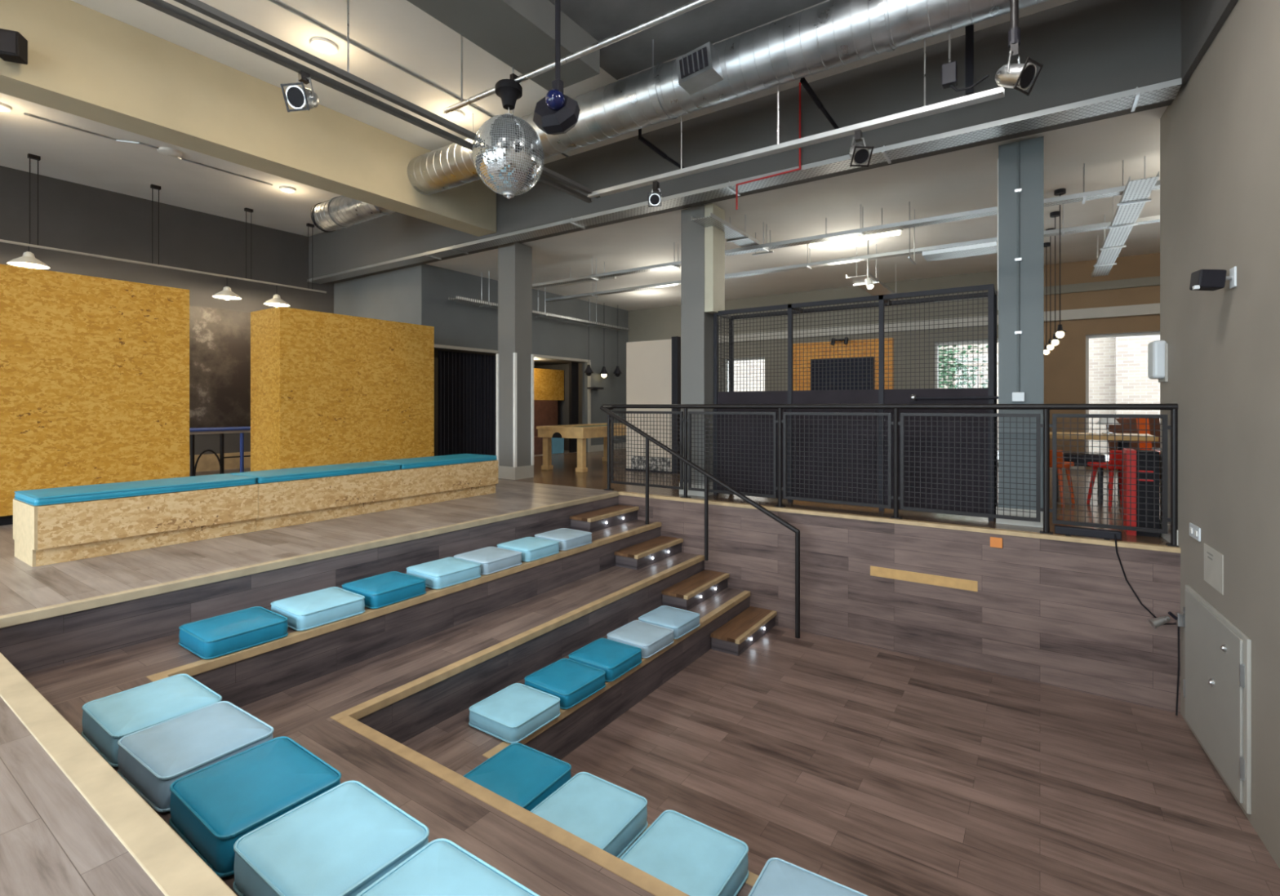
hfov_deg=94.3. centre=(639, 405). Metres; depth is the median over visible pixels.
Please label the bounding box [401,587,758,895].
tier
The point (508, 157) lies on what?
ball
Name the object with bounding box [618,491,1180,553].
trim
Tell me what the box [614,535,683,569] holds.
stair step
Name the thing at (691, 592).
stair step
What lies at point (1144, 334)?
window
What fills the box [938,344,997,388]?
tree
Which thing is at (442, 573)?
seat cushion
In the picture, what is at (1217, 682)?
access panel
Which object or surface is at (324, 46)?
recessed light
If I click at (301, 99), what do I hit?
spotlight
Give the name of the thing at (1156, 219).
cable tray
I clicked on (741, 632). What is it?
stair step
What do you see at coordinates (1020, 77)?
spotlight
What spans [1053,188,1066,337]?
globe pendant
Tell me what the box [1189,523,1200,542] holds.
wall socket
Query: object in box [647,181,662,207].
spotlight
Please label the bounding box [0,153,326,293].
pipe
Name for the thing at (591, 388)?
wall shelf
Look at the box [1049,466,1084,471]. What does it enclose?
baseboard
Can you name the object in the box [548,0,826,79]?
ceiling
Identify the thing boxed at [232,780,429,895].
seat cushion
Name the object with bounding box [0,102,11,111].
recessed light
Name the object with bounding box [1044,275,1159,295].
trim
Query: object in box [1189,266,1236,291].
wall speaker
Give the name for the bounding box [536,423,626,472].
pool table
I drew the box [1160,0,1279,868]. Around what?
wall
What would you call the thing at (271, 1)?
conduit
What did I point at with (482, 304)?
cable tray
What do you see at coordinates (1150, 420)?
chair
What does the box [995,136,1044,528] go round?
column
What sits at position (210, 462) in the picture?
baseboard
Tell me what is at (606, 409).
stair handrail
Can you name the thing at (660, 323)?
wall
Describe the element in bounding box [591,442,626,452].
baseboard
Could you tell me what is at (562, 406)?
wall
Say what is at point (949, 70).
junction box
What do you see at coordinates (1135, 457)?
base cabinet
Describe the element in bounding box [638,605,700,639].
seat cushion
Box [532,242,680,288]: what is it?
cable tray
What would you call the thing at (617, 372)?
pendant
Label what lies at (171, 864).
trim
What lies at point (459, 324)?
wall
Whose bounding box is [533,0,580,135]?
light
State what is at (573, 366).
screen panel
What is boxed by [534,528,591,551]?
seat cushion
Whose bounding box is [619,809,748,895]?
seat cushion
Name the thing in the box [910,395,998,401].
bar
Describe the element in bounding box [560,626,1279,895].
floor
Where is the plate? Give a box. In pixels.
[990,537,1002,548]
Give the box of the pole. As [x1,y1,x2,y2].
[1008,0,1020,48]
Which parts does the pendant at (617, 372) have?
lamp shade, cord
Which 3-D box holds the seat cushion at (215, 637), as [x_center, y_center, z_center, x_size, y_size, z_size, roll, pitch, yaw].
[-2.626,1.453,3.842,0.466,0.128,0.481,0,0,35]
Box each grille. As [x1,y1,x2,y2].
[0,30,16,53]
[679,46,708,79]
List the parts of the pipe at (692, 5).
hanger rod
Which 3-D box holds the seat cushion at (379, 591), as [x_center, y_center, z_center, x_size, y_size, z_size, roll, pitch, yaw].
[-2.033,1.453,4.722,0.466,0.128,0.481,0,0,33]
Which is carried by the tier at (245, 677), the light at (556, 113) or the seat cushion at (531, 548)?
the seat cushion at (531, 548)
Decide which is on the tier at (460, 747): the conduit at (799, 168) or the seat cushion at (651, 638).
the seat cushion at (651, 638)
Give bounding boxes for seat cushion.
[81,674,222,767]
[116,701,273,812]
[168,736,341,877]
[178,606,288,659]
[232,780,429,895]
[271,586,364,631]
[342,571,426,608]
[355,838,540,895]
[406,557,480,589]
[453,546,521,574]
[463,742,571,811]
[468,683,560,743]
[497,537,559,561]
[524,657,605,709]
[530,772,648,857]
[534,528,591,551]
[568,638,641,681]
[606,620,674,658]
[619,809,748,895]
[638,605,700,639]
[747,857,867,895]
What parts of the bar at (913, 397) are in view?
knob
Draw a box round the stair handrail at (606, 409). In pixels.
[600,405,799,638]
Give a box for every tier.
[22,520,661,895]
[240,551,704,895]
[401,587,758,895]
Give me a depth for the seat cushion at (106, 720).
2.69 m
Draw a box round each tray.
[447,288,630,331]
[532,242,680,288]
[545,204,1159,302]
[691,213,773,255]
[724,163,1159,256]
[845,244,901,301]
[907,201,997,265]
[1091,156,1159,276]
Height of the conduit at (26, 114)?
0.024 m
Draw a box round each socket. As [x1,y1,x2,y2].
[1008,26,1020,48]
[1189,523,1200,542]
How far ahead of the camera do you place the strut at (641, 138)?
6.61 m
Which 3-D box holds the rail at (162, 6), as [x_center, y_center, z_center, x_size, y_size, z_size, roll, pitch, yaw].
[-1.459,-2.722,1.777,3.966,0.916,9.116,0,0,34]
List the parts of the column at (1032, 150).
skirting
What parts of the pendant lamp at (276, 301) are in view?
lamp shade, bulb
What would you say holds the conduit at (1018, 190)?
attached to the column at (1032, 150)
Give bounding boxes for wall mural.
[189,305,250,428]
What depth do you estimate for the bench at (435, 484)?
7.33 m
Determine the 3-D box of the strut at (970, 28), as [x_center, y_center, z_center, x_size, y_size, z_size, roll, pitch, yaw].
[2.876,-3.100,5.177,0.060,0.760,0.060,0,0,34]
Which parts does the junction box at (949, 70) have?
hanger rod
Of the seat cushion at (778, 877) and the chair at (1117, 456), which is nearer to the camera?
the seat cushion at (778, 877)
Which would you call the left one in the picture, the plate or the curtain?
the curtain
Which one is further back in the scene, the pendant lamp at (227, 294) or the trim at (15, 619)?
the pendant lamp at (227, 294)
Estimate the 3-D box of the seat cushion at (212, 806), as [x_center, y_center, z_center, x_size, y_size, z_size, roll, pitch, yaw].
[-1.413,1.439,2.189,0.496,0.156,0.410,0,0,35]
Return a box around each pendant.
[584,299,593,376]
[599,366,608,377]
[613,305,622,377]
[1044,228,1054,350]
[1044,242,1049,355]
[1048,211,1061,346]
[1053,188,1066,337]
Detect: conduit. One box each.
[23,112,272,186]
[267,0,568,158]
[735,82,800,209]
[997,159,998,310]
[1014,142,1022,392]
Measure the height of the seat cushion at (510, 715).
0.128 m
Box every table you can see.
[189,426,250,476]
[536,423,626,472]
[1049,431,1158,493]
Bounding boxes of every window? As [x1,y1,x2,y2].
[724,357,764,391]
[728,335,1159,455]
[934,339,998,462]
[1085,331,1159,462]
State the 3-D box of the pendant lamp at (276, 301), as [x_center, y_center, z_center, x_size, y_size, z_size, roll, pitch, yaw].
[-6.658,-2.014,10.875,0.420,0.412,0.420,0,0,34]
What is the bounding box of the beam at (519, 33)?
[406,0,599,91]
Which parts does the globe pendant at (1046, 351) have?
cord, bulb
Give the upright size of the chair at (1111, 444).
1.000 m
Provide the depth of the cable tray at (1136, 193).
6.99 m
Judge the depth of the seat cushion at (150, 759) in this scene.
2.40 m
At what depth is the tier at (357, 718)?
3.76 m
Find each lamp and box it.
[6,246,49,269]
[212,277,241,300]
[263,285,289,306]
[831,337,848,345]
[1096,417,1119,434]
[1147,611,1185,629]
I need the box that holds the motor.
[495,73,522,110]
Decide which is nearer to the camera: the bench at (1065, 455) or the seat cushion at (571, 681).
the seat cushion at (571, 681)
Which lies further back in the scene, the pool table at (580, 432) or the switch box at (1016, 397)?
the pool table at (580, 432)
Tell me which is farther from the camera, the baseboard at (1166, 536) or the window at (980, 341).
the window at (980, 341)
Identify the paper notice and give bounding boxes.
[1204,543,1223,595]
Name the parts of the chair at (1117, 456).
leg, seat, leg, backrest, leg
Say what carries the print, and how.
attached to the cabinet at (653, 367)
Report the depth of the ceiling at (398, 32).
6.63 m
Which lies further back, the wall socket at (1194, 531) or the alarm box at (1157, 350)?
the alarm box at (1157, 350)
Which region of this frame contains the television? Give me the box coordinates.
[811,356,874,390]
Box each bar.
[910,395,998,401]
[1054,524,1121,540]
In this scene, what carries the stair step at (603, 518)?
on the tier at (245, 677)
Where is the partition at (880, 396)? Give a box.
[713,284,996,521]
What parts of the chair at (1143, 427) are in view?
backrest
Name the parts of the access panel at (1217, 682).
knob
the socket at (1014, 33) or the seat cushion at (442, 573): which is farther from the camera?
the seat cushion at (442, 573)
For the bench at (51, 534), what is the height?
0.445 m
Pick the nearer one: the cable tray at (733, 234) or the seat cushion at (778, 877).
the seat cushion at (778, 877)
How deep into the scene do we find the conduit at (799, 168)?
6.48 m
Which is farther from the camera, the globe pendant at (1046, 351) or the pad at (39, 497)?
the globe pendant at (1046, 351)
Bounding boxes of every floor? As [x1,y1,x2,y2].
[0,448,1169,895]
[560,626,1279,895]
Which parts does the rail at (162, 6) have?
hanger rod, rail, rail, hanger rod, hanger rod, rail, rail, hanger rod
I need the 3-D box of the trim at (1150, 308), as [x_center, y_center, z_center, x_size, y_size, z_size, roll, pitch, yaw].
[7.021,-1.664,11.488,13.200,0.182,0.100,0,0,34]
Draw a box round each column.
[496,241,533,479]
[679,204,713,496]
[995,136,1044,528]
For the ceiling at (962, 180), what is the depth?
8.66 m
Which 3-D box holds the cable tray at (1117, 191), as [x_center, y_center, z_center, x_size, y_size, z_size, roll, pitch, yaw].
[3.463,-2.445,7.473,5.254,0.390,0.220,0,0,34]
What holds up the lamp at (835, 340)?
attached to the wall at (660, 323)
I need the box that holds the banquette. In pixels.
[533,400,557,454]
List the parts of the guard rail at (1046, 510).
post, infill frame, post, infill frame, post, infill frame, rail, post, infill frame, post, infill frame, post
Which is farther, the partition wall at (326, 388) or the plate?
the partition wall at (326, 388)
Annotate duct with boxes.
[311,195,395,232]
[407,0,1048,195]
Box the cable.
[1114,534,1179,715]
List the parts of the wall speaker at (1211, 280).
bracket arm, wall plate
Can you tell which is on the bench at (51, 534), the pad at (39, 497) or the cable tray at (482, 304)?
the pad at (39, 497)
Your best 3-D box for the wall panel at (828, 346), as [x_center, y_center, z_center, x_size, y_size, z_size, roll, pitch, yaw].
[4.471,-0.631,13.249,2.226,1.622,0.030,0,0,34]
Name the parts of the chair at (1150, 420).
backrest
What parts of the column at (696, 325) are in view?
skirting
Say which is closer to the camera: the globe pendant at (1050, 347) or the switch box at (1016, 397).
the switch box at (1016, 397)
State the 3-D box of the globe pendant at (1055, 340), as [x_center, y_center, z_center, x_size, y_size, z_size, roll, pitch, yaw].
[5.677,-1.730,8.112,0.140,1.821,0.140,0,0,34]
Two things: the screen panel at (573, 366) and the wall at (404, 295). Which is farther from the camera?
the screen panel at (573, 366)
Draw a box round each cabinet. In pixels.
[625,336,680,473]
[1123,448,1159,537]
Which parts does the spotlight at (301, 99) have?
gel frame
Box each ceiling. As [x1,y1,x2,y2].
[0,0,1076,236]
[425,106,1167,311]
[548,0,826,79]
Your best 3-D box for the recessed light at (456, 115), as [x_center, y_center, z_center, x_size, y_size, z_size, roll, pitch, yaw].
[-2.210,-3.455,7.062,0.230,0.050,0.230,0,0,34]
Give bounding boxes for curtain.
[438,351,496,456]
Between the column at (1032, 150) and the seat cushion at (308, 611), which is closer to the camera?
the seat cushion at (308, 611)
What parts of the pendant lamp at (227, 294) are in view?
lamp shade, bulb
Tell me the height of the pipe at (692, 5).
0.739 m
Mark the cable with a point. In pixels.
(1115, 537)
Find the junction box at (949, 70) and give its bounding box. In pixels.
[942,33,989,91]
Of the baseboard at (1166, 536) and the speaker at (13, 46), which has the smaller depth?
the speaker at (13, 46)
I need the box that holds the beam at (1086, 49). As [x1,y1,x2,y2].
[308,0,1182,283]
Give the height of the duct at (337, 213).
0.736 m
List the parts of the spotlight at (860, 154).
gel frame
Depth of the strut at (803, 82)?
5.67 m
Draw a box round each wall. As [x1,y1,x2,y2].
[0,165,333,455]
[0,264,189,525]
[250,306,434,471]
[333,264,431,326]
[431,265,627,452]
[434,348,582,456]
[618,494,1180,713]
[627,253,1159,471]
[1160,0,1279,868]
[1181,0,1238,85]
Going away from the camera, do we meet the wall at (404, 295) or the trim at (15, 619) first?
the trim at (15, 619)
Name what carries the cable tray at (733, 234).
hanging from the ceiling at (962, 180)
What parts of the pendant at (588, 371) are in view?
lamp shade, cord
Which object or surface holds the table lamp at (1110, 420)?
on the dining table at (1119, 438)
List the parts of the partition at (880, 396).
post, cross rail, post, panel, post, cross rail, panel, rail, rail, post, cross rail, panel, post, post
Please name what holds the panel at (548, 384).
attached to the wall at (562, 406)
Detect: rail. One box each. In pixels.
[136,0,1004,203]
[602,404,1178,546]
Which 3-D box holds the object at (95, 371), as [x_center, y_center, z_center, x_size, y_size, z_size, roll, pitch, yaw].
[-6.708,-0.100,5.524,0.500,2.560,4.060,0,0,34]
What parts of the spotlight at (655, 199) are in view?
gel frame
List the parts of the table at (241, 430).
leg, leg, leg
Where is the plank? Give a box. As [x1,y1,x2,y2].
[870,565,977,591]
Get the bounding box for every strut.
[638,128,684,168]
[800,77,839,129]
[965,24,973,95]
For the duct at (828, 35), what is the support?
hanging from the ceiling at (398, 32)
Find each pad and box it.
[13,473,256,506]
[229,462,400,484]
[371,453,497,469]
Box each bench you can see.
[13,484,257,567]
[255,470,402,531]
[400,460,497,508]
[1057,453,1105,503]
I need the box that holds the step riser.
[0,496,618,674]
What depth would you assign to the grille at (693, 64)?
5.21 m
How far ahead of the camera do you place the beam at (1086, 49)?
6.19 m
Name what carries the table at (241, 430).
on the floor at (53, 842)
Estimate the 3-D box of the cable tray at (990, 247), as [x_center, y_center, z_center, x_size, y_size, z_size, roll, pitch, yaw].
[3.990,-2.270,7.567,0.981,0.740,0.460,0,0,34]
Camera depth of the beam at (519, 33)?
5.12 m
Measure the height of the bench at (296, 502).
0.445 m
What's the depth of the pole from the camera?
3.87 m
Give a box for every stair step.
[569,504,639,532]
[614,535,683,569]
[661,569,728,610]
[711,606,777,656]
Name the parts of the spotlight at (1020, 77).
gel frame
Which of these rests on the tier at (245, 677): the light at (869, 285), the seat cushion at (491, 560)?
the seat cushion at (491, 560)
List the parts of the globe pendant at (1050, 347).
cord, bulb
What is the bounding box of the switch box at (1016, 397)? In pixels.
[1012,392,1024,401]
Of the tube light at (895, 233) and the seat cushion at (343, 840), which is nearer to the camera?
the seat cushion at (343, 840)
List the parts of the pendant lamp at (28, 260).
bulb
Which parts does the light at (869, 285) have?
stem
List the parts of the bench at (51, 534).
panel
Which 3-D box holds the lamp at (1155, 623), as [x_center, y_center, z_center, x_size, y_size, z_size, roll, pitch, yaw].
[4.285,1.748,4.822,0.236,0.154,0.079,0,0,23]
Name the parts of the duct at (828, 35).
hanger rod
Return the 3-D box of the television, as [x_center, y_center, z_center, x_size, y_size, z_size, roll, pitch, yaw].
[4.477,-0.644,13.182,1.375,0.829,0.074,0,0,34]
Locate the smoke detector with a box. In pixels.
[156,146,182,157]
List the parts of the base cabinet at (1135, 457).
panel, handle, handle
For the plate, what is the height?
0.095 m
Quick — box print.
[631,456,670,471]
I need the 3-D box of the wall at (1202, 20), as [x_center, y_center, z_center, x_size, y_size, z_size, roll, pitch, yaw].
[1.700,-3.030,0.180,0.045,0.900,10.628,0,0,30]
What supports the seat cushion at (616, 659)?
on the tier at (460, 747)
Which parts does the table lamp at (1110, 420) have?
lamp shade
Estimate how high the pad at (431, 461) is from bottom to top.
0.068 m
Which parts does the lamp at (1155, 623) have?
arm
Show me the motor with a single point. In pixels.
(508, 91)
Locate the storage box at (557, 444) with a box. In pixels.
[551,437,564,453]
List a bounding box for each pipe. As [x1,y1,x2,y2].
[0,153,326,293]
[444,0,714,113]
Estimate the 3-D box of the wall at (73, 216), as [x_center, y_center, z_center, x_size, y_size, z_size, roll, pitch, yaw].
[-9.707,-1.050,8.142,0.200,4.860,11.050,0,0,34]
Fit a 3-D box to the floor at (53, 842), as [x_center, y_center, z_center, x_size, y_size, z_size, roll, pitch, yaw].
[-0.095,1.279,5.672,18.500,0.202,17.700,0,0,34]
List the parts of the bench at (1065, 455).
leg, seat, leg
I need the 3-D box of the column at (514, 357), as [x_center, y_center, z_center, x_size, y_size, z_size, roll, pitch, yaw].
[-2.045,-0.715,9.713,0.434,3.790,0.424,0,0,34]
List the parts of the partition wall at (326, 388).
panel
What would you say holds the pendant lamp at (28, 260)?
hanging from the pipe at (37, 158)
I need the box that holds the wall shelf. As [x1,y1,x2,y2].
[586,386,604,389]
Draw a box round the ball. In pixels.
[472,106,544,199]
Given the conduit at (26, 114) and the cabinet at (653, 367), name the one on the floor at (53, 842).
the cabinet at (653, 367)
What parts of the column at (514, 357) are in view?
skirting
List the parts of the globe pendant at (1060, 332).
cord, bulb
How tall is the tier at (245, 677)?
0.343 m
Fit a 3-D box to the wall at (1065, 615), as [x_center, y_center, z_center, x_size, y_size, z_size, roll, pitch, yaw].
[2.410,1.877,6.311,6.560,1.325,0.060,0,0,34]
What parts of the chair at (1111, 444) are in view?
backrest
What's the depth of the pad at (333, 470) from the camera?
6.12 m
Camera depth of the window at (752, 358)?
14.84 m
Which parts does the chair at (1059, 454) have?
backrest, leg, seat, leg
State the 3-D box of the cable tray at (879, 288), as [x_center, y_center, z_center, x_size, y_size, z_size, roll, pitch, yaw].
[4.152,-2.320,10.407,0.410,0.640,2.700,0,0,34]
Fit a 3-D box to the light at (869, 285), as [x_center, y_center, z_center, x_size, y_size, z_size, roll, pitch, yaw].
[3.489,-2.205,9.030,0.098,0.870,0.162,0,0,-6]
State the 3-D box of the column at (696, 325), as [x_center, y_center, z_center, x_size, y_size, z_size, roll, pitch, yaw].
[0.812,-0.715,7.997,0.385,3.790,0.470,0,0,34]
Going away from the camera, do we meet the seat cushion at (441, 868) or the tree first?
the seat cushion at (441, 868)
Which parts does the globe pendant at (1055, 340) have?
cord, bulb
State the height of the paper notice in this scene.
0.270 m
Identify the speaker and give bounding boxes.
[0,28,27,64]
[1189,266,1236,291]
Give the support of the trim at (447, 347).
attached to the wall at (459, 324)
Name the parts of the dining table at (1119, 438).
leg, leg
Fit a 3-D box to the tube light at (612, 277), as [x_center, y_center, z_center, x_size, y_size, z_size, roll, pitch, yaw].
[-0.994,-2.470,11.117,1.364,0.341,0.100,0,0,34]
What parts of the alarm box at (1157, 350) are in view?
plate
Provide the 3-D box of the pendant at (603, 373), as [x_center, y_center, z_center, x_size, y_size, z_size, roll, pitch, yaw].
[-0.926,-1.679,15.262,0.240,1.922,0.240,0,0,34]
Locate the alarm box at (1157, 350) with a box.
[1147,340,1168,382]
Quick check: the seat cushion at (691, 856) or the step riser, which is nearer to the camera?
the seat cushion at (691, 856)
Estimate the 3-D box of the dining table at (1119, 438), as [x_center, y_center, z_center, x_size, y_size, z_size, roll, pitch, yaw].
[5.924,0.780,8.066,1.606,0.800,0.850,0,0,34]
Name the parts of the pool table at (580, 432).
leg, cushion rail, leg, leg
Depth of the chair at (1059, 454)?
6.96 m
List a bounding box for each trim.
[0,491,618,628]
[0,652,237,895]
[434,344,591,452]
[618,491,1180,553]
[719,303,1159,342]
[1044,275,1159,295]
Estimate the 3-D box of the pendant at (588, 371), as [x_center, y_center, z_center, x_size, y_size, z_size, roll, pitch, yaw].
[-1.273,-1.685,14.748,0.240,1.910,0.240,0,0,34]
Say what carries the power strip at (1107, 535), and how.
on the trim at (959, 527)
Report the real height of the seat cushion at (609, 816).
0.147 m
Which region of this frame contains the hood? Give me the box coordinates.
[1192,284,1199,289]
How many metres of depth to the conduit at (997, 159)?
6.33 m
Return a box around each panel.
[533,368,564,400]
[568,362,578,453]
[793,337,893,391]
[1182,584,1251,814]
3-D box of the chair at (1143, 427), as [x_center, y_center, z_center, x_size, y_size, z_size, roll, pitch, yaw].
[7.411,0.672,8.718,0.412,1.020,0.461,0,0,5]
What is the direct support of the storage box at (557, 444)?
on the floor at (53, 842)
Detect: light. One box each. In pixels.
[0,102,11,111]
[279,186,296,193]
[310,37,337,54]
[444,109,464,120]
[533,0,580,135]
[559,262,617,287]
[808,208,902,248]
[864,240,873,288]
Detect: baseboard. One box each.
[189,452,250,472]
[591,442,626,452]
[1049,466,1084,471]
[1159,518,1177,545]
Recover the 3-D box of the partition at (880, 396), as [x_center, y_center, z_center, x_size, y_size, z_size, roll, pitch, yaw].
[2.431,-0.030,7.147,3.180,2.420,0.520,0,0,34]
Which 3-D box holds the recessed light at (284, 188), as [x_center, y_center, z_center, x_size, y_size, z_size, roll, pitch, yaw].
[-5.647,-3.455,9.512,0.230,0.050,0.230,0,0,34]
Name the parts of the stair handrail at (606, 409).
post, post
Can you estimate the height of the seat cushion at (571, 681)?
0.128 m
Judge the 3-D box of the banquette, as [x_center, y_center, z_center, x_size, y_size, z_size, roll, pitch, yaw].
[-2.581,0.522,14.525,0.480,1.315,2.000,0,0,34]
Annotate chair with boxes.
[1049,449,1075,506]
[1086,450,1122,508]
[1106,418,1139,488]
[1119,417,1159,454]
[1148,418,1159,481]
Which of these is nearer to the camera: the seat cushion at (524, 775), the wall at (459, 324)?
the seat cushion at (524, 775)
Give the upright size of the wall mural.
2.230 m
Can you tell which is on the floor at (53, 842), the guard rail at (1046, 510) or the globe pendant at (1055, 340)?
the guard rail at (1046, 510)

